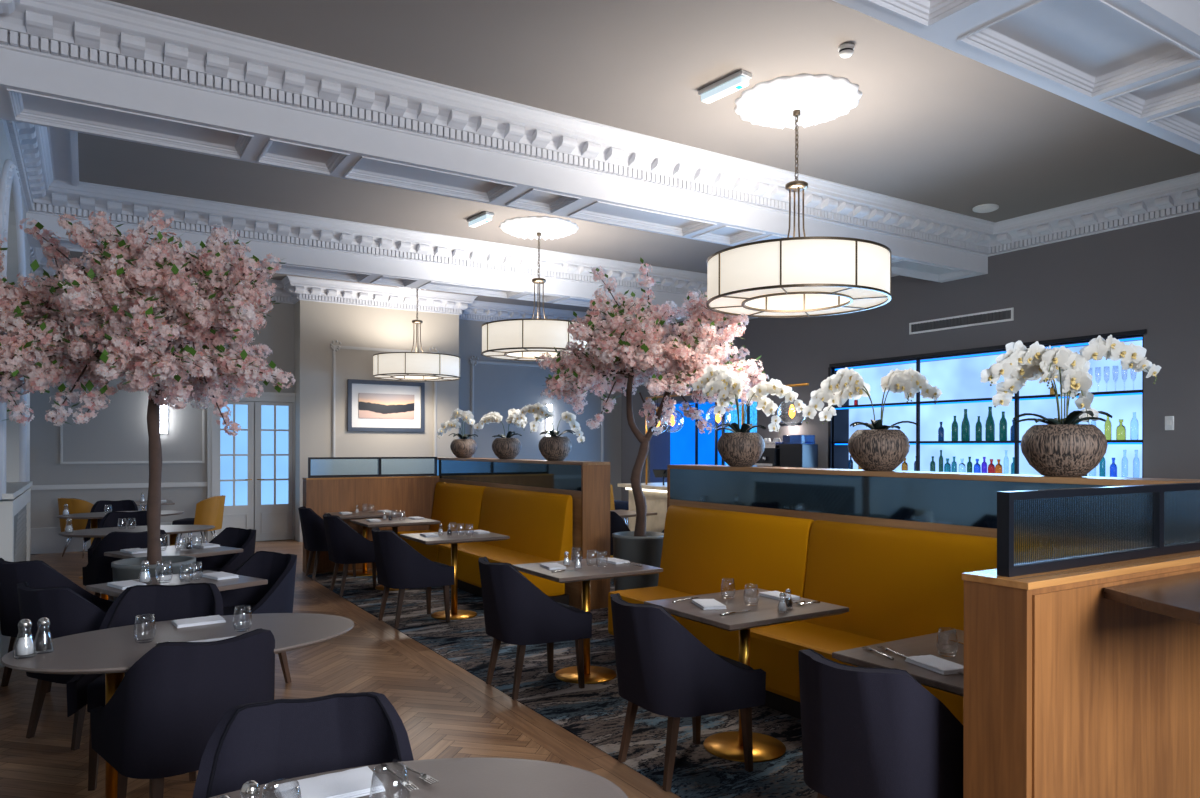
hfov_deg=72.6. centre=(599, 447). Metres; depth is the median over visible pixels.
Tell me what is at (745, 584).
drinking glass
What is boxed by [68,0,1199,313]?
ceiling
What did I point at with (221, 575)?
folded napkin
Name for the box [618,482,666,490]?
countertop
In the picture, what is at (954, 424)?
wine bottle
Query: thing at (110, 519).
dining chair
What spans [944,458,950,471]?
bottle
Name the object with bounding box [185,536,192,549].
cruet
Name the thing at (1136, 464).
bottle
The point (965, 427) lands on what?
wine bottle
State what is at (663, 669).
dining chair
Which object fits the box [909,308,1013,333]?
air vent
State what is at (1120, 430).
bottle
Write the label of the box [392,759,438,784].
fork
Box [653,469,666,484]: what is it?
tablet stand
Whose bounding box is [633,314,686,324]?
crown molding
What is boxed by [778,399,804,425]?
globe bulb
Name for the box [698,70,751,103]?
emergency light
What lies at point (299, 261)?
beam
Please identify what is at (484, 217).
emergency light
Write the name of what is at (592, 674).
table
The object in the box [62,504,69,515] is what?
cruet
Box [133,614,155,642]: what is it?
drinking glass
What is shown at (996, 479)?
shelf
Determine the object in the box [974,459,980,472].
bottle
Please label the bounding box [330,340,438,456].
trim panel
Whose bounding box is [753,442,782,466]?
espresso machine
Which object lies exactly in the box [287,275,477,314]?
crown molding
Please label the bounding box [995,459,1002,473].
bottle
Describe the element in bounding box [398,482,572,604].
bench
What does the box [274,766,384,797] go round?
folded napkin
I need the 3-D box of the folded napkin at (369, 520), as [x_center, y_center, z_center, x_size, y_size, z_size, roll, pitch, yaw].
[-2.551,0.821,9.202,0.124,0.019,0.210,0,0,-28]
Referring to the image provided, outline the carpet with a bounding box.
[307,570,817,797]
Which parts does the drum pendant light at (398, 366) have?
lamp shade, chain, lamp shade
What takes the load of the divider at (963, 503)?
on the carpet
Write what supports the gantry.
on the bar counter at (655, 494)
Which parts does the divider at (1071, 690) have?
facing panel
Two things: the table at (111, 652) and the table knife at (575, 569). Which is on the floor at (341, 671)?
the table at (111, 652)
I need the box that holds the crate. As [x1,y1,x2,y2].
[783,435,814,443]
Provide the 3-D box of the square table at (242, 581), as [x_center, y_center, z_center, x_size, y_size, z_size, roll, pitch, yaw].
[-2.603,1.215,5.050,0.690,0.760,0.770,0,0,35]
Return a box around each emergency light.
[467,211,493,226]
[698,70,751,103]
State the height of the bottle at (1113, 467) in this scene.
0.252 m
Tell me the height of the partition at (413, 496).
1.200 m
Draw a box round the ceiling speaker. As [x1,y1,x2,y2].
[972,204,998,212]
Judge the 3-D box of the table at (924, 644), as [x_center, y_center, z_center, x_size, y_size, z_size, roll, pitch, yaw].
[1.481,1.219,3.262,0.820,0.760,0.700,0,0,-32]
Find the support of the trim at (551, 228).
attached to the ceiling at (931, 124)
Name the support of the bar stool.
on the carpet
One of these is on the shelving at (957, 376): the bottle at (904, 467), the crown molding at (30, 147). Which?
the bottle at (904, 467)
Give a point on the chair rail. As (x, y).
(179, 484)
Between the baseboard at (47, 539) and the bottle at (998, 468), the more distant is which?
the baseboard at (47, 539)
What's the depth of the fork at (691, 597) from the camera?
4.44 m
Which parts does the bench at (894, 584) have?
seat, backrest, seat, backrest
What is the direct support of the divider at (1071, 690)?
on the carpet
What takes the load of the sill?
attached to the wall at (12, 428)
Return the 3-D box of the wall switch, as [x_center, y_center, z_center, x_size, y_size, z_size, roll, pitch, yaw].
[6.079,-0.258,8.723,0.029,0.150,0.080,0,0,-32]
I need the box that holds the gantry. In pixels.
[645,383,808,484]
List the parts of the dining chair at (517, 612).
leg, leg, leg, seat, leg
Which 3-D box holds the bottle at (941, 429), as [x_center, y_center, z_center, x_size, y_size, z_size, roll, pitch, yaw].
[4.694,-0.219,11.242,0.076,0.265,0.076,0,0,-32]
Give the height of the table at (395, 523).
0.760 m
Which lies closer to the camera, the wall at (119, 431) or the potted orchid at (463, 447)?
the potted orchid at (463, 447)
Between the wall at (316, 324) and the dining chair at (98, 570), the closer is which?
the dining chair at (98, 570)
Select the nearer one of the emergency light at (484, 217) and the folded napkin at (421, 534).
the folded napkin at (421, 534)
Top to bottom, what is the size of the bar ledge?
1.151 m
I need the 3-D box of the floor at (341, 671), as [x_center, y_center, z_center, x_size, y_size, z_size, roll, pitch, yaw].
[-1.997,1.596,6.038,4.759,0.001,17.150,0,0,-32]
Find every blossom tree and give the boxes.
[0,210,295,600]
[535,257,768,590]
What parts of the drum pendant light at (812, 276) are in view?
rod, rod, chain, lamp shade, lamp shade, rod, rod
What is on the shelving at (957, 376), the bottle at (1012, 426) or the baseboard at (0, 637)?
the bottle at (1012, 426)
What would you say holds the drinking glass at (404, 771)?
on the table at (469, 777)
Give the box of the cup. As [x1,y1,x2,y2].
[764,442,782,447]
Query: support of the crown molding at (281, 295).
attached to the wall at (119, 431)
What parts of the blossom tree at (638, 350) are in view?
planter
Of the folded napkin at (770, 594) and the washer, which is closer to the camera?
the folded napkin at (770, 594)
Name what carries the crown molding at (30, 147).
attached to the wall at (12, 428)
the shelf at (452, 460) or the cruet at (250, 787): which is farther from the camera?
the shelf at (452, 460)
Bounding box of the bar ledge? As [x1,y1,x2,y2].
[1104,571,1199,623]
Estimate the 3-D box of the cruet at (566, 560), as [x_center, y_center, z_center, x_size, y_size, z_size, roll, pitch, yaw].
[-0.235,0.784,5.755,0.052,0.101,0.052,0,0,-32]
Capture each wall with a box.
[0,119,29,481]
[30,281,621,540]
[294,300,458,541]
[621,212,1199,521]
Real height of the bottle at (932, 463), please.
0.244 m
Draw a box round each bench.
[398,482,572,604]
[608,505,996,724]
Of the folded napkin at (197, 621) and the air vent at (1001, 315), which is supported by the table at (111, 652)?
the folded napkin at (197, 621)
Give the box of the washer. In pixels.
[780,444,817,467]
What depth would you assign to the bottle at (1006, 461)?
10.43 m
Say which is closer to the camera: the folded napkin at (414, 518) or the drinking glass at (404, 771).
the drinking glass at (404, 771)
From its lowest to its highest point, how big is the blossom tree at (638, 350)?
3.324 m
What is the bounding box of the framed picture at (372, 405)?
[347,379,424,431]
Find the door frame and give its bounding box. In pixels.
[207,392,294,542]
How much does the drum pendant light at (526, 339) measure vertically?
1.603 m
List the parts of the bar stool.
seat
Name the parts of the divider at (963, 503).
panel, rail, mirror panel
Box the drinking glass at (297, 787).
[262,779,301,797]
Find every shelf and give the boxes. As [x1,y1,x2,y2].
[437,457,609,464]
[667,465,1199,485]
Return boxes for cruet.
[13,619,36,658]
[33,617,53,653]
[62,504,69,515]
[65,518,73,531]
[138,560,151,583]
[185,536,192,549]
[217,795,230,797]
[240,780,259,797]
[438,524,443,534]
[563,551,569,564]
[574,554,581,568]
[777,592,787,612]
[785,589,792,608]
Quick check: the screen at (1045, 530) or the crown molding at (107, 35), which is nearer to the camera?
the screen at (1045, 530)
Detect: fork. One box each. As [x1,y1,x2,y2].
[381,763,418,790]
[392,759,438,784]
[672,597,698,602]
[862,647,893,659]
[878,646,906,657]
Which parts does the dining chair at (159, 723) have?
leg, leg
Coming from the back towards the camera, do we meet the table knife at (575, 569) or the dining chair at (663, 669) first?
the table knife at (575, 569)
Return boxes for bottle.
[848,455,852,468]
[901,458,907,470]
[930,456,934,471]
[938,422,943,440]
[939,450,942,471]
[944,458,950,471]
[951,456,956,471]
[952,416,957,440]
[959,459,965,472]
[961,409,969,440]
[967,457,971,472]
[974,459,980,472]
[975,416,981,440]
[981,457,986,472]
[985,407,994,440]
[988,459,994,472]
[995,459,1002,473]
[999,411,1006,440]
[1004,450,1008,473]
[1010,420,1013,440]
[1011,457,1013,473]
[1050,384,1054,394]
[1089,467,1095,475]
[1099,456,1105,476]
[1104,416,1111,439]
[1110,458,1116,476]
[1116,419,1125,439]
[1122,450,1127,476]
[1130,412,1137,439]
[1133,450,1139,477]
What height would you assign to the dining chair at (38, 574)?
0.864 m
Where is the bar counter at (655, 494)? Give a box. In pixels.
[618,482,666,531]
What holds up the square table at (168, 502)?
on the floor at (341, 671)
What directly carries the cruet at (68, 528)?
on the table at (173, 530)
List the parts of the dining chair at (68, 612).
leg, leg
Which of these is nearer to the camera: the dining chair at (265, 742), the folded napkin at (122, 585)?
the dining chair at (265, 742)
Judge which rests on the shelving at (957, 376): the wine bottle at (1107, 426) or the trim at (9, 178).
the wine bottle at (1107, 426)
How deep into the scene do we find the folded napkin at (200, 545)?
6.81 m
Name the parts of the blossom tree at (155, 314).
planter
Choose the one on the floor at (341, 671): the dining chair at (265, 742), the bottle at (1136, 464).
the dining chair at (265, 742)
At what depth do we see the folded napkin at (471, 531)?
7.91 m
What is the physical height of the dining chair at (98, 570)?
0.864 m
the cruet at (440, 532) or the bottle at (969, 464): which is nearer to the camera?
the cruet at (440, 532)
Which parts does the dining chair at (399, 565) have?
leg, leg, leg, leg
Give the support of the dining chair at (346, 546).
on the carpet
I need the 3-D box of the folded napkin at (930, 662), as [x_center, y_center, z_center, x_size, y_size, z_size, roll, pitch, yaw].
[1.287,0.828,3.122,0.124,0.019,0.210,0,0,-19]
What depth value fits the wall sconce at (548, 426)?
16.66 m
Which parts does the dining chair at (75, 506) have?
leg, leg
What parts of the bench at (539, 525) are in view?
seat, backrest, seat, backrest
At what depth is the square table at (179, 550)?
6.53 m
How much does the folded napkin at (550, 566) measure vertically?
0.019 m
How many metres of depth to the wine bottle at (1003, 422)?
10.45 m
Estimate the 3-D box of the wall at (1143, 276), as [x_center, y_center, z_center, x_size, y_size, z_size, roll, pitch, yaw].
[5.073,-0.590,10.470,0.120,4.400,17.550,0,0,-32]
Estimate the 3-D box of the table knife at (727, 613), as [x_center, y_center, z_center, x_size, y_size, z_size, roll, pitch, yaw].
[0.684,0.831,4.112,0.212,0.012,0.013,0,0,-34]
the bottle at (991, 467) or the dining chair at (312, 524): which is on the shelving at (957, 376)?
the bottle at (991, 467)
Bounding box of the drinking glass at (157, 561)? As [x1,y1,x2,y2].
[155,561,172,582]
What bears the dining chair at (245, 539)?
on the floor at (341, 671)
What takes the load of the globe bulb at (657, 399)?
hanging from the gantry
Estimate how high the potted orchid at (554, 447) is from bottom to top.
0.629 m
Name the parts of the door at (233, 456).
pane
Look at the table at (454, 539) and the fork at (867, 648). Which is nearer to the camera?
the fork at (867, 648)
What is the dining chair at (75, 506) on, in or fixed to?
on the floor at (341, 671)
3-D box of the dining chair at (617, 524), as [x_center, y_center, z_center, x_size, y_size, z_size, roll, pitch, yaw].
[0.078,1.164,9.714,0.634,0.864,0.673,0,0,23]
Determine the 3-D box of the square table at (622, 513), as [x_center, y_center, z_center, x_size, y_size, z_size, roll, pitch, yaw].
[0.219,1.216,10.468,0.770,0.760,0.690,0,0,-42]
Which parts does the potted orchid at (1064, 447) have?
flower, flower, flower, flower, flower, flower, flower, flower, flower, flower, flower, stem, stem, flower, flower, flower, flower, flower, flower, flower, flower, flower, stem, flower, flower, flower, flower, pot, flower, flower, flower, stem, flower, flower, stem, flower, flower, flower, flower, flower, flower, flower, flower, flower, flower, flower, stem, flower, flower, flower, flower, flower, flower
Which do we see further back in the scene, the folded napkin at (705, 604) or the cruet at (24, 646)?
the folded napkin at (705, 604)
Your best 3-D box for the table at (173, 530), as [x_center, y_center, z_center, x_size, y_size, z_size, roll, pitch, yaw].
[-4.643,1.211,8.245,1.380,0.760,0.900,0,0,-32]
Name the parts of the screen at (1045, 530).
reeded pane, reeded pane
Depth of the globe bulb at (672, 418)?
10.45 m
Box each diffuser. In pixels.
[374,374,457,380]
[484,349,570,359]
[709,287,887,315]
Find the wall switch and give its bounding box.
[1165,416,1173,429]
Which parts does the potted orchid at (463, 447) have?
flower, flower, flower, pot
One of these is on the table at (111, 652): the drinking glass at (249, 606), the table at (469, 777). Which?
the drinking glass at (249, 606)
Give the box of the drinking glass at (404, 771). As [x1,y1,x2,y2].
[369,762,409,797]
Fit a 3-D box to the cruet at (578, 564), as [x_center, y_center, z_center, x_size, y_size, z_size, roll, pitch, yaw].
[-0.150,0.784,5.620,0.052,0.101,0.052,0,0,-32]
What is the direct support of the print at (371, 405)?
attached to the framed picture at (372, 405)
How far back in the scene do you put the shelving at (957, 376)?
11.04 m
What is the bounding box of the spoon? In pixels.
[796,601,819,604]
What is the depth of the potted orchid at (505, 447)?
9.74 m
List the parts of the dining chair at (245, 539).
seat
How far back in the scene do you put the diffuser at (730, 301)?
6.59 m
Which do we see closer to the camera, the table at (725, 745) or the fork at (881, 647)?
the fork at (881, 647)
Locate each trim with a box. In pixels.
[0,159,26,499]
[49,127,78,185]
[499,216,578,240]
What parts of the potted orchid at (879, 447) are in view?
flower, flower, flower, flower, flower, flower, flower, flower, flower, flower, stem, flower, flower, flower, flower, flower, flower, flower, flower, flower, flower, pot, flower, flower, flower, stem, flower, flower, flower, flower, stem, flower, flower, flower, flower, flower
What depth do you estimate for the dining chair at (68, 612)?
4.30 m
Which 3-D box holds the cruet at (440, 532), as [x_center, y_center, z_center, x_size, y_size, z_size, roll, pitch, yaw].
[-1.521,0.781,7.806,0.052,0.101,0.052,0,0,-32]
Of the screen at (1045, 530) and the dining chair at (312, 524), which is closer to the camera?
the screen at (1045, 530)
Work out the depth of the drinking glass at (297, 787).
1.74 m
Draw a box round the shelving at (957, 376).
[828,329,1146,477]
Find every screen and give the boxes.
[308,457,436,477]
[997,482,1199,576]
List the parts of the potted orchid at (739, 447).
flower, flower, flower, flower, flower, flower, flower, flower, flower, flower, stem, flower, flower, flower, flower, flower, stem, flower, flower, flower, flower, flower, flower, pot, flower, flower, flower, flower, stem, flower, flower, flower, flower, flower, flower, flower, flower, flower, flower, flower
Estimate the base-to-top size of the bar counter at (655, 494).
1.096 m
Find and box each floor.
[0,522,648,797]
[0,540,680,797]
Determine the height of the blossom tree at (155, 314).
3.192 m
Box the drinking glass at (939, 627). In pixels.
[936,627,957,656]
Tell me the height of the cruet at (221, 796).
0.126 m
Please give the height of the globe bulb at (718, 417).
0.432 m
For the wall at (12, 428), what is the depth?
7.71 m
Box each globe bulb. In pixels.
[646,399,667,432]
[661,397,683,432]
[706,401,730,429]
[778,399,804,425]
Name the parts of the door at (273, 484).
pane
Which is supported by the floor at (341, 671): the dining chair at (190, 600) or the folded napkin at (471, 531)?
the dining chair at (190, 600)
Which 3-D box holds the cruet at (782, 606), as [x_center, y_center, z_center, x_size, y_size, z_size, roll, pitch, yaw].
[0.927,0.786,4.147,0.052,0.101,0.052,0,0,-32]
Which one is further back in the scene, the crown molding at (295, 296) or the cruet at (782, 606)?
the crown molding at (295, 296)
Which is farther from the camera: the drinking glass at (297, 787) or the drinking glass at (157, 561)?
the drinking glass at (157, 561)
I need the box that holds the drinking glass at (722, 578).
[721,578,734,598]
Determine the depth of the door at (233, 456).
13.57 m
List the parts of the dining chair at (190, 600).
leg, seat, leg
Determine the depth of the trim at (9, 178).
6.35 m
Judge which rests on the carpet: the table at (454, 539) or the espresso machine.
the table at (454, 539)
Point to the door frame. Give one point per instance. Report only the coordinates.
(266, 396)
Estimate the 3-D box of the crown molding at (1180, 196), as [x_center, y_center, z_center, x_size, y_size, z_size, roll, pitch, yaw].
[5.779,-2.619,8.992,0.262,0.340,3.400,0,0,-32]
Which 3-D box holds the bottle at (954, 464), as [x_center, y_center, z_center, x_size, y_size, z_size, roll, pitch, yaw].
[4.800,0.247,11.073,0.070,0.244,0.070,0,0,-32]
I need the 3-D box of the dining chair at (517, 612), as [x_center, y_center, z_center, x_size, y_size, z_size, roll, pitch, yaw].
[-0.467,1.163,5.457,0.673,0.864,0.634,0,0,-32]
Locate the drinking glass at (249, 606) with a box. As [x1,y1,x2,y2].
[233,606,251,631]
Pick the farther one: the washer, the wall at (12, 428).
the washer
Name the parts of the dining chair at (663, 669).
leg, leg, leg, seat, leg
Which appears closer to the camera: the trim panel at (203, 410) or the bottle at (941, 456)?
the bottle at (941, 456)
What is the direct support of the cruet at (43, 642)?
on the table at (111, 652)
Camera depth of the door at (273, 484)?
13.88 m
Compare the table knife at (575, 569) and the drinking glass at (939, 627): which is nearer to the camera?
the drinking glass at (939, 627)
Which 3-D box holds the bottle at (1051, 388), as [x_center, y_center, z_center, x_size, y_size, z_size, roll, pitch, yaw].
[5.508,-0.705,9.946,0.058,0.141,0.058,0,0,-32]
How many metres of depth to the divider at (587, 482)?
8.16 m
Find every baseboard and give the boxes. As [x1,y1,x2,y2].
[0,637,0,667]
[30,522,206,553]
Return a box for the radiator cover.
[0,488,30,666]
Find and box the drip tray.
[753,463,773,465]
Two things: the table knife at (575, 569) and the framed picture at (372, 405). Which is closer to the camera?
the table knife at (575, 569)
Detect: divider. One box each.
[437,457,609,609]
[667,465,1199,537]
[962,550,1199,797]
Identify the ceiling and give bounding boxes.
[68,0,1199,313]
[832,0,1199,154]
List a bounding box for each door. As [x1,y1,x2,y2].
[214,401,253,537]
[254,402,292,540]
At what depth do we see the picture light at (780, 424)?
13.30 m
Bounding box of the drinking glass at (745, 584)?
[743,584,758,605]
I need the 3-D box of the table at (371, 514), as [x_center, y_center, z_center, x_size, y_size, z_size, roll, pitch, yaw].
[-2.957,1.210,10.281,0.820,0.760,0.700,0,0,-32]
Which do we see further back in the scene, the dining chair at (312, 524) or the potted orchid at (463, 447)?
the potted orchid at (463, 447)
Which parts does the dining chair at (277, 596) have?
seat, leg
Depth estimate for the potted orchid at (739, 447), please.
6.24 m
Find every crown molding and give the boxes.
[0,0,19,13]
[0,0,994,256]
[2,119,54,211]
[26,179,706,297]
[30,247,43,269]
[30,256,293,303]
[281,276,299,303]
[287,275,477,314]
[459,300,605,321]
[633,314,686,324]
[988,172,1199,256]
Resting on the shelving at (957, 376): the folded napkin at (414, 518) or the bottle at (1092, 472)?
the bottle at (1092, 472)
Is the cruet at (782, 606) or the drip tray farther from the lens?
the drip tray
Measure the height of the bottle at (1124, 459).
0.342 m
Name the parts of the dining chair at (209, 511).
seat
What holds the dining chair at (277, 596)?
on the floor at (341, 671)
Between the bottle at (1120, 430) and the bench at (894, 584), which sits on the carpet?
the bench at (894, 584)
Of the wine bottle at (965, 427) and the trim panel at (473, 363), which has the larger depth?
the trim panel at (473, 363)
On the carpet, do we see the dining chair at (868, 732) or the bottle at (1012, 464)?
the dining chair at (868, 732)
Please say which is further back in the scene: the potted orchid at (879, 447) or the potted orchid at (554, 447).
the potted orchid at (554, 447)
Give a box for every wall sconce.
[160,405,167,433]
[545,404,551,435]
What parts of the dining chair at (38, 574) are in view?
leg, leg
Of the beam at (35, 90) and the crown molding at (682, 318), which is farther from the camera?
the crown molding at (682, 318)
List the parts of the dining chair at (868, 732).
leg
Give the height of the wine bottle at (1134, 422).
0.309 m
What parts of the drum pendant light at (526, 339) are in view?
rod, lamp shade, rod, lamp shade, chain, rod, rod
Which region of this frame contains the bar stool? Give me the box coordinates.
[610,484,628,557]
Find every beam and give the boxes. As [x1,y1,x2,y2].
[0,48,987,282]
[26,213,757,318]
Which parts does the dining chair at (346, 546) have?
leg, leg, leg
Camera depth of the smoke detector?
5.67 m
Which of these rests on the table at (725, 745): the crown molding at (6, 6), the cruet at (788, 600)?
the cruet at (788, 600)
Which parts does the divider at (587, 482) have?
mirror panel, rail, panel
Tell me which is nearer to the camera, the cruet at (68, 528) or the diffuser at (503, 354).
the cruet at (68, 528)
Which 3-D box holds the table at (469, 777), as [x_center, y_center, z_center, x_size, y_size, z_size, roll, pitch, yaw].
[-0.552,1.219,1.686,1.380,0.760,0.900,0,0,-32]
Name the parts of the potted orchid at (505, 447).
flower, flower, flower, pot, flower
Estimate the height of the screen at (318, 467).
0.260 m
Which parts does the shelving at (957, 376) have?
shelf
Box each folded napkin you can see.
[107,580,146,589]
[120,548,146,553]
[172,615,225,627]
[189,636,234,641]
[192,543,219,547]
[201,571,238,579]
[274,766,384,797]
[366,519,380,521]
[408,517,424,519]
[420,533,438,536]
[469,530,488,533]
[540,563,565,569]
[599,558,629,563]
[692,599,725,609]
[759,591,799,600]
[905,654,963,674]
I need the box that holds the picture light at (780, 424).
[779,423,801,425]
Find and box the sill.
[2,481,32,498]
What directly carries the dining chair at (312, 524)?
on the carpet
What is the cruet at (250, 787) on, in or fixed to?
on the table at (469, 777)
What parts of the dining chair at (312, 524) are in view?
leg, leg, leg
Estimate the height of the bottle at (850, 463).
0.244 m
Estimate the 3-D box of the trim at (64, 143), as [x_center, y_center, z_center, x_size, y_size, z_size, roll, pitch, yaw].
[-4.779,-2.785,7.280,0.210,0.051,3.100,0,0,-32]
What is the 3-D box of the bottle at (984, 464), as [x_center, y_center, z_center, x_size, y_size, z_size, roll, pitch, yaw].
[5.033,0.247,10.700,0.070,0.244,0.070,0,0,-32]
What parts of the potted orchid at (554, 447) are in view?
flower, flower, flower, flower, flower, flower, flower, flower, pot, flower, flower, flower, flower, flower, flower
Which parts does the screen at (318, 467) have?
reeded pane, reeded pane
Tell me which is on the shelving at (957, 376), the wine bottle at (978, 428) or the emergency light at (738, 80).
the wine bottle at (978, 428)
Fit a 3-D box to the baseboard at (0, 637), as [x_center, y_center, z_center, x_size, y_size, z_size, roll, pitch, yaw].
[-2.798,1.484,3.441,0.020,0.220,13.600,0,0,-32]
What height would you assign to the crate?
0.140 m
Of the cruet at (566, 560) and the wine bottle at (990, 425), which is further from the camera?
the wine bottle at (990, 425)
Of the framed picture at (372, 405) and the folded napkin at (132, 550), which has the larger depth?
the framed picture at (372, 405)
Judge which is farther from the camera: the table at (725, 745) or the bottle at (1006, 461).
the bottle at (1006, 461)
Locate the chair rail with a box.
[30,482,206,489]
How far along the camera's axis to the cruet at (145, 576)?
4.99 m
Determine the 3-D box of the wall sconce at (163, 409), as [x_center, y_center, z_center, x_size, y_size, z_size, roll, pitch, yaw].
[-6.932,-0.554,12.992,0.120,0.680,0.119,0,0,-32]
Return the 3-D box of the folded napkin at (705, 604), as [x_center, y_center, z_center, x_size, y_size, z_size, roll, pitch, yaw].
[0.573,0.827,4.315,0.124,0.019,0.210,0,0,-11]
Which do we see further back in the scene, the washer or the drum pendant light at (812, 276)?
the washer
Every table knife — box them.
[551,569,578,572]
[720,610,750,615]
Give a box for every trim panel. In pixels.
[60,380,204,463]
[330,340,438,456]
[470,356,603,461]
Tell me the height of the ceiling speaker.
0.029 m
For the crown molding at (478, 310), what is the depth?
16.08 m
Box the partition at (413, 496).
[302,476,439,572]
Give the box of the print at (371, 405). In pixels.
[359,393,413,418]
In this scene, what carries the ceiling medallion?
attached to the ceiling at (931, 124)
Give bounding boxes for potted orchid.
[437,408,477,457]
[474,408,527,458]
[512,402,584,460]
[692,364,805,466]
[802,367,941,470]
[980,335,1160,476]
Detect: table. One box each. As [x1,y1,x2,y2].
[1,613,353,797]
[56,510,183,578]
[58,525,214,599]
[86,570,267,596]
[104,543,242,558]
[134,500,174,510]
[210,757,627,797]
[325,511,405,575]
[350,517,440,590]
[400,530,509,619]
[513,557,662,683]
[610,510,656,517]
[644,588,848,761]
[832,629,963,711]
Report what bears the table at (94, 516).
on the floor at (341, 671)
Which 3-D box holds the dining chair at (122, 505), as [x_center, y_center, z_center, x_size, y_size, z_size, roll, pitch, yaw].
[-6.534,1.155,10.982,0.634,0.864,0.673,0,0,-27]
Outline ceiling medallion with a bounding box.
[734,74,861,128]
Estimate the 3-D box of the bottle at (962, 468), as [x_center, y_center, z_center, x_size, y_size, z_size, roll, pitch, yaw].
[4.863,0.261,10.971,0.088,0.216,0.088,0,0,-32]
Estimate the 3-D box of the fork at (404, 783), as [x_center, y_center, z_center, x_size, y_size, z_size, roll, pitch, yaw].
[-0.511,0.831,2.063,0.024,0.017,0.203,0,0,-36]
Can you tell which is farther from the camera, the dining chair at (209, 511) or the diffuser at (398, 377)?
the diffuser at (398, 377)
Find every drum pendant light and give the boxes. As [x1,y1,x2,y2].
[373,289,460,380]
[481,232,594,360]
[706,110,890,317]
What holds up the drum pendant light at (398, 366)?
hanging from the trim
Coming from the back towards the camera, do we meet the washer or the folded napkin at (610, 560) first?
the washer
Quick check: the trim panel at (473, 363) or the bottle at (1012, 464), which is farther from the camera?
the trim panel at (473, 363)
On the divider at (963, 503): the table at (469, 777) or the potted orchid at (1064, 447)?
the potted orchid at (1064, 447)
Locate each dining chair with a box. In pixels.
[0,558,113,692]
[17,582,105,749]
[58,498,93,557]
[66,583,222,790]
[82,529,167,599]
[84,500,137,542]
[88,511,146,595]
[90,628,274,797]
[172,495,225,544]
[192,692,413,797]
[195,527,255,572]
[220,551,296,682]
[298,506,355,579]
[323,513,375,596]
[371,527,454,628]
[478,557,591,699]
[610,511,629,585]
[610,593,765,791]
[798,649,962,797]
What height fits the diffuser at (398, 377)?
0.004 m
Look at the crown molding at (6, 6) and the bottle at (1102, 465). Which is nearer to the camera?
the crown molding at (6, 6)
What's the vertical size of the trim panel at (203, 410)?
2.270 m
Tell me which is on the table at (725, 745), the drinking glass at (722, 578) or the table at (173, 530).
the drinking glass at (722, 578)
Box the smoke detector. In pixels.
[838,43,853,57]
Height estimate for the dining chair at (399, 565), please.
0.864 m
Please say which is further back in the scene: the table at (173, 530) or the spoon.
the table at (173, 530)

